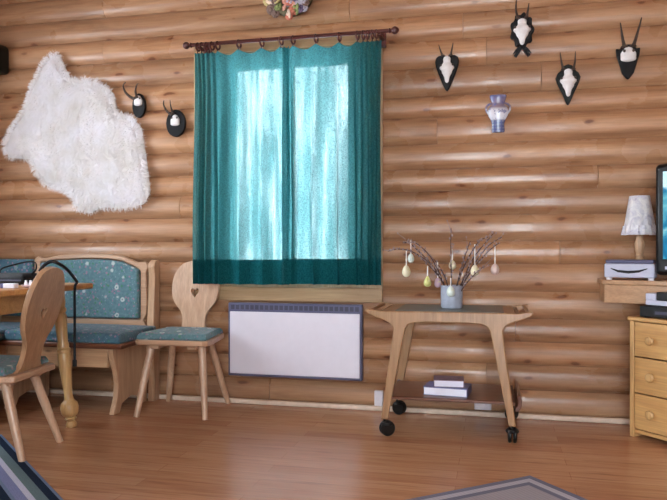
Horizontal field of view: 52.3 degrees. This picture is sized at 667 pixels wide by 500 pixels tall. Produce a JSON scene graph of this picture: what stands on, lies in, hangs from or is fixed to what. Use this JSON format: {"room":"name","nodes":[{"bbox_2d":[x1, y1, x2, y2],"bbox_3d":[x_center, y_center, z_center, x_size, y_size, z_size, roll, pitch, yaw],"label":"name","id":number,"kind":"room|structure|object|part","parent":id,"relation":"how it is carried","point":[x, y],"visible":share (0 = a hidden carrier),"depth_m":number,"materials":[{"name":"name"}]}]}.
{"room":"traditional dwelling","nodes":[
{"label":"traditional dwelling","id":0,"kind":"room"},
{"bbox_2d":[0,0,666,418],"bbox_3d":[0.118,-0.855,4.165,5.440,3.600,0.220,0,0,13],"label":"wall","id":1,"kind":"structure","parent":0,"point":[560,178],"depth_m":3.94,"materials":[{"name":"brown wood"}]},
{"bbox_2d":[0,45,8,74],"bbox_3d":[-2.279,-1.270,4.519,0.180,0.190,0.166,0,0,13],"label":"loudspeaker","id":2,"kind":"object","parent":1,"relation":"attached to","point":[4,52],"visible":1,"depth_m":4.52,"materials":[{"name":"black wood"}]},
{"bbox_2d":[0,50,150,216],"bbox_3d":[-1.697,-0.769,4.436,1.119,1.104,0.070,0,0,13],"label":"sheepskin","id":3,"kind":"object","parent":1,"relation":"attached to","point":[77,141],"visible":1,"depth_m":4.41,"materials":[{"name":"white fur"}]},
{"bbox_2d":[122,82,145,117],"bbox_3d":[-1.270,-0.958,4.339,0.139,0.225,0.063,0,0,13],"label":"horns","id":4,"kind":"object","parent":1,"relation":"attached to","point":[139,102],"visible":1,"depth_m":4.34},
{"bbox_2d":[163,100,185,136],"bbox_3d":[-1.000,-0.827,4.278,0.136,0.227,0.058,0,0,13],"label":"horns","id":5,"kind":"object","parent":1,"relation":"attached to","point":[176,120],"visible":1,"depth_m":4.28},
{"bbox_2d":[263,0,312,19],"bbox_3d":[-0.273,-1.538,4.091,0.319,0.322,0.105,0,0,13],"label":"flower wreath","id":6,"kind":"object","parent":1,"relation":"attached to","point":[289,9],"visible":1,"depth_m":4.06,"materials":[{"name":"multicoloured plant"}]},
{"bbox_2d":[194,34,382,302],"bbox_3d":[-0.266,-0.480,4.237,1.190,1.580,0.254,0,0,13],"label":"window","id":7,"kind":"structure","parent":1,"relation":"in","point":[248,292],"depth_m":4.08,"materials":[{"name":"brown wood"}]},
{"bbox_2d":[183,26,398,53],"bbox_3d":[-0.262,-1.226,4.032,1.320,0.090,0.144,0,0,13],"label":"curtain rod","id":8,"kind":"object","parent":1,"relation":"attached to","point":[381,33],"visible":0.8,"depth_m":3.96,"materials":[{"name":"red wood"}]},
{"bbox_2d":[193,36,288,284],"bbox_3d":[-0.548,-0.525,4.066,0.612,1.460,0.091,0,0,13],"label":"curtain","id":9,"kind":"object","parent":8,"relation":"hanging from","point":[237,168],"visible":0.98,"depth_m":4.07,"materials":[{"name":"teal fabric"}]},
{"bbox_2d":[282,29,381,284],"bbox_3d":[-0.012,-0.528,3.908,0.583,1.454,0.091,0,0,13],"label":"curtain","id":10,"kind":"object","parent":8,"relation":"hanging from","point":[331,176],"visible":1,"depth_m":3.92,"materials":[{"name":"teal fabric"}]},
{"bbox_2d":[228,302,362,380],"bbox_3d":[-0.230,0.542,4.088,0.831,0.445,0.085,0,0,13],"label":"heater","id":11,"kind":"object","parent":1,"relation":"attached to","point":[281,340],"visible":1,"depth_m":4.04,"materials":[{"name":"grey metal"}]},
{"bbox_2d":[231,305,358,311],"bbox_3d":[-0.238,0.346,4.054,0.792,0.027,0.002,0,0,13],"label":"vent grille","id":12,"kind":"object","parent":11,"relation":"attached to","point":[234,308],"depth_m":4.05,"materials":[{"name":"grey metal"}]},
{"bbox_2d":[0,386,629,424],"bbox_3d":[0.089,0.931,4.042,5.040,0.028,0.028,0,0,13],"label":"baseboard","id":13,"kind":"structure","parent":1,"relation":"attached to","point":[51,390],"depth_m":4.00,"materials":[{"name":"beige wood"}]},
{"bbox_2d":[374,390,382,405],"bbox_3d":[0.267,0.873,4.007,0.050,0.090,0.029,0,0,13],"label":"wall socket","id":14,"kind":"object","parent":1,"relation":"attached to","point":[378,394],"visible":0.98,"depth_m":4.00,"materials":[{"name":"white plastic"}]},
{"bbox_2d":[435,43,458,90],"bbox_3d":[0.650,-1.047,3.899,0.136,0.268,0.049,0,0,13],"label":"skull","id":15,"kind":"object","parent":1,"relation":"attached to","point":[446,66],"visible":1,"depth_m":3.89,"materials":[{"name":"black wood"}]},
{"bbox_2d":[474,403,490,409],"bbox_3d":[0.850,0.879,3.871,0.095,0.060,0.029,0,0,13],"label":"wall socket","id":16,"kind":"object","parent":1,"relation":"attached to","point":[477,406],"visible":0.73,"depth_m":3.86,"materials":[{"name":"white plastic"}]},
{"bbox_2d":[485,94,510,132],"bbox_3d":[0.929,-0.769,3.838,0.143,0.210,0.048,0,0,13],"label":"vase","id":17,"kind":"object","parent":1,"relation":"attached to","point":[498,112],"visible":1,"depth_m":3.82,"materials":[{"name":"blue ceramic"}]},
{"bbox_2d":[510,0,534,57],"bbox_3d":[1.057,-1.247,3.803,0.130,0.330,0.053,0,0,13],"label":"skull","id":18,"kind":"object","parent":1,"relation":"attached to","point":[522,29],"visible":1,"depth_m":3.80,"materials":[{"name":"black wood"}]},
{"bbox_2d":[555,51,580,104],"bbox_3d":[1.294,-0.945,3.748,0.132,0.288,0.050,0,0,13],"label":"skull","id":19,"kind":"object","parent":1,"relation":"attached to","point":[568,78],"visible":1,"depth_m":3.74,"materials":[{"name":"black wood"}]},
{"bbox_2d":[616,17,641,79],"bbox_3d":[1.596,-1.086,3.676,0.126,0.320,0.054,0,0,13],"label":"skull","id":20,"kind":"object","parent":1,"relation":"attached to","point":[627,56],"visible":1,"depth_m":3.67,"materials":[{"name":"black wood"}]},
{"bbox_2d":[597,278,666,303],"bbox_3d":[1.956,0.215,3.462,1.120,0.120,0.308,0,0,13],"label":"wall shelf","id":21,"kind":"object","parent":1,"relation":"attached to","point":[617,290],"visible":0.97,"depth_m":3.50,"materials":[{"name":"brown wood"}]},
{"bbox_2d":[604,259,656,280],"bbox_3d":[1.542,0.102,3.530,0.243,0.105,0.103,0,0,32],"label":"printer","id":22,"kind":"object","parent":21,"relation":"on","point":[616,268],"visible":0.92,"depth_m":3.49,"materials":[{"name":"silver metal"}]},
{"bbox_3d":[1.544,0.060,3.532,0.231,0.020,0.090,0,0,32],"label":"lid","id":23,"kind":"part","parent":22,"relation":"part of","materials":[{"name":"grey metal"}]},
{"bbox_2d":[621,195,655,278],"bbox_3d":[1.639,-0.067,3.641,0.186,0.444,0.186,0,0,13],"label":"table lamp","id":24,"kind":"object","parent":21,"relation":"on","point":[639,219],"visible":0.84,"depth_m":3.59,"materials":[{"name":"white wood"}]},
{"bbox_3d":[1.639,0.015,3.641,0.094,0.280,0.094,0,0,13],"label":"stem","id":25,"kind":"part","parent":24,"relation":"part of","materials":[{"name":"brown wood"}]},
{"bbox_3d":[1.639,-0.191,3.641,0.166,0.196,0.166,0,0,13],"label":"lamp shade","id":26,"kind":"part","parent":24,"relation":"part of","materials":[{"name":"white fabric"}]},
{"bbox_2d":[656,164,666,274],"bbox_3d":[1.928,-0.135,3.211,0.284,0.580,0.700,0,0,-45],"label":"television","id":27,"kind":"object","parent":21,"relation":"on","point":[661,170],"visible":1,"depth_m":3.35,"materials":[{"name":"black plastic"}]},
{"bbox_2d":[0,390,666,499],"bbox_3d":[-0.526,0.995,1.399,5.440,0.100,6.100,0,0,13],"label":"floor","id":28,"kind":"structure","parent":0,"point":[242,451],"depth_m":3.14,"materials":[{"name":"laminate"}]},
{"bbox_2d":[0,434,62,499],"bbox_3d":[-1.341,0.941,2.535,0.550,0.008,1.900,0,0,-37],"label":"rug","id":29,"kind":"object","parent":28,"relation":"on","point":[18,480],"visible":1,"depth_m":2.76,"materials":[{"name":"fabric"}]},
{"bbox_2d":[0,266,64,461],"bbox_3d":[-1.548,0.513,3.204,0.498,0.874,0.444,0,0,6],"label":"dining chair","id":30,"kind":"object","parent":29,"relation":"on","point":[42,304],"visible":1,"depth_m":3.14,"materials":[{"name":"brown wood"}]},
{"bbox_3d":[-1.437,0.767,3.052,0.160,0.367,0.043,0,0,28],"label":"leg","id":31,"kind":"part","parent":30,"relation":"part of","materials":[{"name":"brown wood"}]},
{"bbox_3d":[-1.592,0.575,3.208,0.400,0.030,0.444,0,0,6],"label":"seat","id":32,"kind":"part","parent":30,"relation":"part of","materials":[{"name":"brown wood"}]},
{"bbox_3d":[-1.376,0.323,3.185,0.151,0.493,0.301,0,0,6],"label":"backrest","id":33,"kind":"part","parent":30,"relation":"part of","materials":[{"name":"brown wood"}]},
{"bbox_3d":[-1.408,0.767,3.328,0.160,0.367,0.043,0,0,-16],"label":"leg","id":34,"kind":"part","parent":30,"relation":"part of","materials":[{"name":"brown wood"}]},
{"bbox_2d":[38,260,77,366],"bbox_3d":[-1.319,0.328,3.356,0.098,0.565,0.427,0,0,0],"label":"strap","id":35,"kind":"object","parent":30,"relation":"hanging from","point":[74,361],"visible":0.99,"depth_m":3.55,"materials":[{"name":"black fabric"}]},
{"bbox_2d":[0,283,92,427],"bbox_3d":[-1.789,0.565,3.120,0.620,0.766,1.440,0,0,13],"label":"dining table","id":36,"kind":"object","parent":28,"relation":"on","point":[12,300],"visible":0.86,"depth_m":3.60,"materials":[{"name":"brown wood"}]},
{"bbox_2d":[0,283,17,287],"bbox_3d":[-1.538,0.170,3.226,0.070,0.022,0.040,0,0,3],"label":"box","id":37,"kind":"object","parent":36,"relation":"on","point":[3,285],"visible":1,"depth_m":3.21,"materials":[{"name":"white paper"}]},
{"bbox_2d":[0,261,36,284],"bbox_3d":[-1.664,0.119,3.562,0.202,0.124,0.142,0,0,13],"label":"bag","id":38,"kind":"object","parent":36,"relation":"on","point":[19,278],"visible":0.9,"depth_m":3.50,"materials":[{"name":"black fabric"}]},
{"bbox_3d":[-1.434,0.579,3.638,0.143,0.737,0.097,0,0,13],"label":"leg","id":39,"kind":"part","parent":36,"relation":"part of","materials":[{"name":"brown wood"}]},
{"bbox_2d":[0,254,159,414],"bbox_3d":[-1.914,0.484,3.498,1.265,0.922,1.960,0,0,13],"label":"bench","id":40,"kind":"object","parent":28,"relation":"on","point":[110,315],"visible":0.59,"depth_m":4.26,"materials":[{"name":"blue fabric"}]},
{"bbox_2d":[0,322,19,339],"bbox_3d":[-2.276,0.495,3.554,0.455,0.070,1.865,0,0,13],"label":"seat cushion","id":41,"kind":"object","parent":40,"relation":"on","point":[4,326],"depth_m":4.10,"materials":[{"name":"blue fabric"}]},
{"bbox_2d":[0,259,34,315],"bbox_3d":[-2.114,0.247,4.489,0.305,0.375,0.049,0,0,13],"label":"cushion","id":42,"kind":"object","parent":40,"relation":"on","point":[29,267],"depth_m":4.46,"materials":[{"name":"blue fabric"}]},
{"bbox_3d":[-1.905,0.752,4.228,0.032,0.385,0.414,0,0,13],"label":"panel","id":43,"kind":"part","parent":40,"relation":"part of","materials":[{"name":"brown wood"}]},
{"bbox_2d":[5,323,155,343],"bbox_3d":[-1.519,0.495,4.115,0.755,0.070,0.430,0,0,13],"label":"seat cushion","id":44,"kind":"object","parent":40,"relation":"on","point":[86,333],"depth_m":3.95,"materials":[{"name":"blue fabric"}]},
{"bbox_2d":[40,259,140,318],"bbox_3d":[-1.563,0.245,4.361,0.707,0.375,0.049,0,0,13],"label":"cushion","id":45,"kind":"object","parent":40,"relation":"on","point":[115,293],"depth_m":4.31,"materials":[{"name":"blue fabric"}]},
{"bbox_3d":[-1.555,0.274,4.372,0.817,0.502,0.035,0,0,13],"label":"frame","id":46,"kind":"part","parent":40,"relation":"part of","materials":[{"name":"brown wood"}]},
{"bbox_3d":[-1.228,0.752,4.071,0.032,0.385,0.414,0,0,13],"label":"panel","id":47,"kind":"part","parent":40,"relation":"part of","materials":[{"name":"brown wood"}]},
{"bbox_3d":[-1.136,0.503,4.267,0.045,0.884,0.110,0,0,13],"label":"post","id":48,"kind":"part","parent":40,"relation":"part of","materials":[{"name":"brown wood"}]},
{"bbox_2d":[133,261,230,420],"bbox_3d":[-0.877,0.508,4.017,0.444,0.884,0.450,0,0,10],"label":"dining chair","id":49,"kind":"object","parent":28,"relation":"on","point":[193,333],"visible":0.91,"depth_m":4.09,"materials":[{"name":"brown wood"}]},
{"bbox_3d":[-1.079,0.740,3.888,0.046,0.417,0.142,0,0,40],"label":"leg","id":50,"kind":"part","parent":49,"relation":"part of","materials":[{"name":"brown wood"}]},
{"bbox_3d":[-1.002,0.740,4.192,0.044,0.420,0.174,0,0,-26],"label":"leg","id":51,"kind":"part","parent":49,"relation":"part of","materials":[{"name":"brown wood"}]},
{"bbox_3d":[-0.881,0.522,3.997,0.444,0.030,0.400,0,0,10],"label":"seat","id":52,"kind":"part","parent":49,"relation":"part of","materials":[{"name":"brown wood"}]},
{"bbox_3d":[-0.849,0.290,4.178,0.301,0.449,0.083,0,0,10],"label":"backrest","id":53,"kind":"part","parent":49,"relation":"part of","materials":[{"name":"brown wood"}]},
{"bbox_3d":[-0.733,0.740,3.826,0.046,0.417,0.142,0,0,-20],"label":"leg","id":54,"kind":"part","parent":49,"relation":"part of","materials":[{"name":"brown wood"}]},
{"bbox_3d":[-0.699,0.740,4.138,0.174,0.420,0.044,0,0,-44],"label":"leg","id":55,"kind":"part","parent":49,"relation":"part of","materials":[{"name":"brown wood"}]},
{"bbox_2d":[365,302,533,442],"bbox_3d":[0.623,0.623,3.632,0.828,0.644,0.548,0,0,13],"label":"trolley","id":56,"kind":"object","parent":28,"relation":"on","point":[403,318],"visible":1,"depth_m":3.44,"materials":[{"name":"brown wood"}]},
{"bbox_2d":[423,381,471,397],"bbox_3d":[0.596,0.726,3.550,0.225,0.042,0.161,0,0,19],"label":"book","id":57,"kind":"object","parent":56,"relation":"on","point":[429,389],"visible":0.91,"depth_m":3.48,"materials":[{"name":"white paper"}]},
{"bbox_2d":[434,375,463,387],"bbox_3d":[0.602,0.687,3.554,0.155,0.036,0.131,0,0,9],"label":"book","id":58,"kind":"object","parent":57,"relation":"on","point":[439,381],"visible":1,"depth_m":3.50,"materials":[{"name":"white paper"}]},
{"bbox_2d":[384,304,514,312],"bbox_3d":[0.620,0.321,3.622,0.660,0.016,0.444,0,0,13],"label":"tray","id":59,"kind":"object","parent":56,"relation":"on","point":[393,307],"depth_m":3.58,"materials":[{"name":"grey wood"}]},
{"bbox_2d":[440,285,462,308],"bbox_3d":[0.627,0.247,3.610,0.120,0.119,0.120,0,0,13],"label":"flower pot","id":60,"kind":"object","parent":56,"relation":"on","point":[454,302],"visible":0.93,"depth_m":3.56,"materials":[{"name":"white ceramic"}]},
{"bbox_2d":[383,247,442,283],"bbox_3d":[0.434,0.132,3.624,0.353,0.302,0.056,0,0,11],"label":"twig","id":61,"kind":"object","parent":60,"relation":"in","point":[393,248],"visible":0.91,"depth_m":3.62,"materials":[{"name":"brown plant"}]},
{"bbox_2d":[402,251,409,276],"bbox_3d":[0.390,0.072,3.640,0.044,0.145,0.044,0,0,13],"label":"egg","id":62,"kind":"object","parent":61,"relation":"hanging from","point":[406,270],"visible":1,"depth_m":3.63,"materials":[{"name":"paint"}]},
{"bbox_2d":[424,266,430,286],"bbox_3d":[0.500,0.141,3.614,0.040,0.111,0.040,0,0,13],"label":"egg","id":63,"kind":"object","parent":61,"relation":"hanging from","point":[427,282],"visible":1,"depth_m":3.60,"materials":[{"name":"paint"}]},
{"bbox_2d":[397,232,438,273],"bbox_3d":[0.489,0.093,3.696,0.293,0.381,0.040,0,0,21],"label":"twig","id":64,"kind":"object","parent":60,"relation":"in","point":[413,245],"visible":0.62,"depth_m":3.70,"materials":[{"name":"brown plant"}]},
{"bbox_2d":[407,240,413,262],"bbox_3d":[0.421,0.008,3.704,0.036,0.126,0.036,0,0,13],"label":"egg","id":65,"kind":"object","parent":64,"relation":"hanging from","point":[410,259],"visible":1,"depth_m":3.69,"materials":[{"name":"paint"}]},
{"bbox_2d":[403,239,441,278],"bbox_3d":[0.495,0.112,3.639,0.253,0.343,0.042,0,0,2],"label":"twig","id":66,"kind":"object","parent":60,"relation":"in","point":[405,242],"visible":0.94,"depth_m":3.63,"materials":[{"name":"brown plant"}]},
{"bbox_2d":[434,262,440,287],"bbox_3d":[0.556,0.133,3.632,0.036,0.136,0.036,0,0,13],"label":"egg","id":67,"kind":"object","parent":66,"relation":"hanging from","point":[437,283],"visible":1,"depth_m":3.62,"materials":[{"name":"paint"}]},
{"bbox_2d":[419,249,444,285],"bbox_3d":[0.529,0.138,3.583,0.156,0.290,0.039,0,0,2],"label":"twig","id":68,"kind":"object","parent":60,"relation":"in","point":[426,262],"visible":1,"depth_m":3.58,"materials":[{"name":"brown plant"}]},
{"bbox_2d":[425,247,447,285],"bbox_3d":[0.557,0.133,3.671,0.158,0.300,0.043,0,0,31],"label":"twig","id":69,"kind":"object","parent":60,"relation":"in","point":[436,261],"visible":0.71,"depth_m":3.67,"materials":[{"name":"brown plant"}]},
{"bbox_2d":[446,220,453,285],"bbox_3d":[0.624,0.060,3.626,0.033,0.446,0.033,0,0,43],"label":"twig","id":70,"kind":"object","parent":60,"relation":"in","point":[446,220],"visible":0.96,"depth_m":3.62,"materials":[{"name":"brown plant"}]},
{"bbox_2d":[447,278,454,296],"bbox_3d":[0.608,0.195,3.527,0.042,0.099,0.042,0,0,13],"label":"egg","id":71,"kind":"object","parent":70,"relation":"hanging from","point":[450,291],"visible":1,"depth_m":3.51,"materials":[{"name":"paint"}]},
{"bbox_2d":[449,252,455,269],"bbox_3d":[0.637,0.050,3.644,0.038,0.110,0.038,0,0,13],"label":"egg","id":72,"kind":"object","parent":70,"relation":"hanging from","point":[452,262],"visible":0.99,"depth_m":3.63,"materials":[{"name":"paint"}]},
{"bbox_2d":[456,236,470,284],"bbox_3d":[0.688,0.104,3.635,0.097,0.358,0.038,0,0,-28],"label":"twig","id":73,"kind":"object","parent":60,"relation":"in","point":[467,246],"visible":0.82,"depth_m":3.64,"materials":[{"name":"brown plant"}]},
{"bbox_2d":[456,231,492,285],"bbox_3d":[0.731,0.092,3.550,0.206,0.382,0.068,0,0,4],"label":"twig","id":74,"kind":"object","parent":60,"relation":"in","point":[486,237],"visible":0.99,"depth_m":3.55,"materials":[{"name":"brown plant"}]},
{"bbox_2d":[470,244,478,275],"bbox_3d":[0.739,0.053,3.558,0.044,0.167,0.044,0,0,13],"label":"egg","id":75,"kind":"object","parent":74,"relation":"hanging from","point":[474,267],"visible":0.95,"depth_m":3.55,"materials":[{"name":"paint"}]},
{"bbox_2d":[461,257,492,291],"bbox_3d":[0.727,0.160,3.544,0.207,0.249,0.030,0,0,31],"label":"twig","id":76,"kind":"object","parent":60,"relation":"in","point":[483,267],"visible":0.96,"depth_m":3.53,"materials":[{"name":"brown plant"}]},
{"bbox_2d":[460,232,496,285],"bbox_3d":[0.753,0.092,3.597,0.222,0.384,0.027,0,0,4],"label":"twig","id":77,"kind":"object","parent":60,"relation":"in","point":[490,236],"visible":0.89,"depth_m":3.59,"materials":[{"name":"brown plant"}]},
{"bbox_2d":[461,242,499,285],"bbox_3d":[0.755,0.121,3.561,0.235,0.326,0.052,0,0,7],"label":"twig","id":78,"kind":"object","parent":60,"relation":"in","point":[494,245],"visible":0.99,"depth_m":3.56,"materials":[{"name":"brown plant"}]},
{"bbox_2d":[491,246,498,274],"bbox_3d":[0.847,0.054,3.564,0.044,0.149,0.044,0,0,13],"label":"egg","id":79,"kind":"object","parent":78,"relation":"hanging from","point":[494,269],"visible":1,"depth_m":3.55,"materials":[{"name":"paint"}]},
{"bbox_2d":[460,233,503,284],"bbox_3d":[0.779,0.096,3.622,0.266,0.376,0.040,0,0,0],"label":"twig","id":80,"kind":"object","parent":60,"relation":"in","point":[490,243],"visible":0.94,"depth_m":3.62,"materials":[{"name":"brown plant"}]},
{"bbox_2d":[392,380,514,404],"bbox_3d":[0.630,0.755,3.620,0.640,0.016,0.430,0,0,13],"label":"shelf","id":81,"kind":"object","parent":56,"relation":"attached to","point":[403,390],"depth_m":3.52,"materials":[{"name":"brown wood"}]},
{"bbox_3d":[0.674,0.580,3.852,0.828,0.560,0.028,0,0,13],"label":"frame","id":82,"kind":"part","parent":56,"relation":"part of","materials":[{"name":"brown wood"}]},
{"bbox_2d":[406,475,586,499],"bbox_3d":[0.708,0.941,1.824,1.100,0.008,1.700,0,0,-27],"label":"rug","id":83,"kind":"object","parent":28,"relation":"on","point":[529,487],"visible":1,"depth_m":2.63,"materials":[{"name":"grey fabric"}]},
{"bbox_2d":[627,316,666,440],"bbox_3d":[1.831,0.641,3.180,0.357,0.608,0.812,0,0,-29],"label":"dresser","id":84,"kind":"object","parent":28,"relation":"on","point":[648,336],"visible":1,"depth_m":3.36,"materials":[{"name":"brown wood"}]},
{"bbox_3d":[1.555,0.448,3.342,0.029,0.046,0.046,0,0,-29],"label":"knob","id":85,"kind":"part","parent":84,"relation":"part of","materials":[{"name":"brown wood"}]},
{"bbox_3d":[1.555,0.628,3.342,0.029,0.046,0.046,0,0,-29],"label":"knob","id":86,"kind":"part","parent":84,"relation":"part of","materials":[{"name":"brown wood"}]},
{"bbox_3d":[1.555,0.811,3.342,0.029,0.046,0.046,0,0,-29],"label":"knob","id":87,"kind":"part","parent":84,"relation":"part of","materials":[{"name":"brown wood"}]},
{"bbox_3d":[1.831,0.448,3.180,0.298,0.172,0.746,0,0,-29],"label":"drawer","id":88,"kind":"part","parent":84,"relation":"part of","materials":[{"name":"brown wood"}]},
{"bbox_3d":[1.831,0.628,3.180,0.298,0.177,0.746,0,0,-29],"label":"drawer","id":89,"kind":"part","parent":84,"relation":"part of","materials":[{"name":"brown wood"}]},
{"bbox_3d":[1.831,0.811,3.180,0.298,0.177,0.746,0,0,-29],"label":"drawer","id":90,"kind":"part","parent":84,"relation":"part of","materials":[{"name":"brown wood"}]},
{"bbox_2d":[640,305,666,318],"bbox_3d":[1.696,0.307,3.272,0.127,0.060,0.400,0,0,-35],"label":"recorder","id":91,"kind":"object","parent":84,"relation":"on","point":[646,311],"visible":0.85,"depth_m":3.34,"materials":[{"name":"black plastic"}]},
{"bbox_2d":[646,291,666,306],"bbox_3d":[1.708,0.242,3.270,0.110,0.070,0.375,0,0,-35],"label":"receiver","id":92,"kind":"object","parent":91,"relation":"on","point":[659,298],"visible":1,"depth_m":3.34,"materials":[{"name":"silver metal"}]}
]}

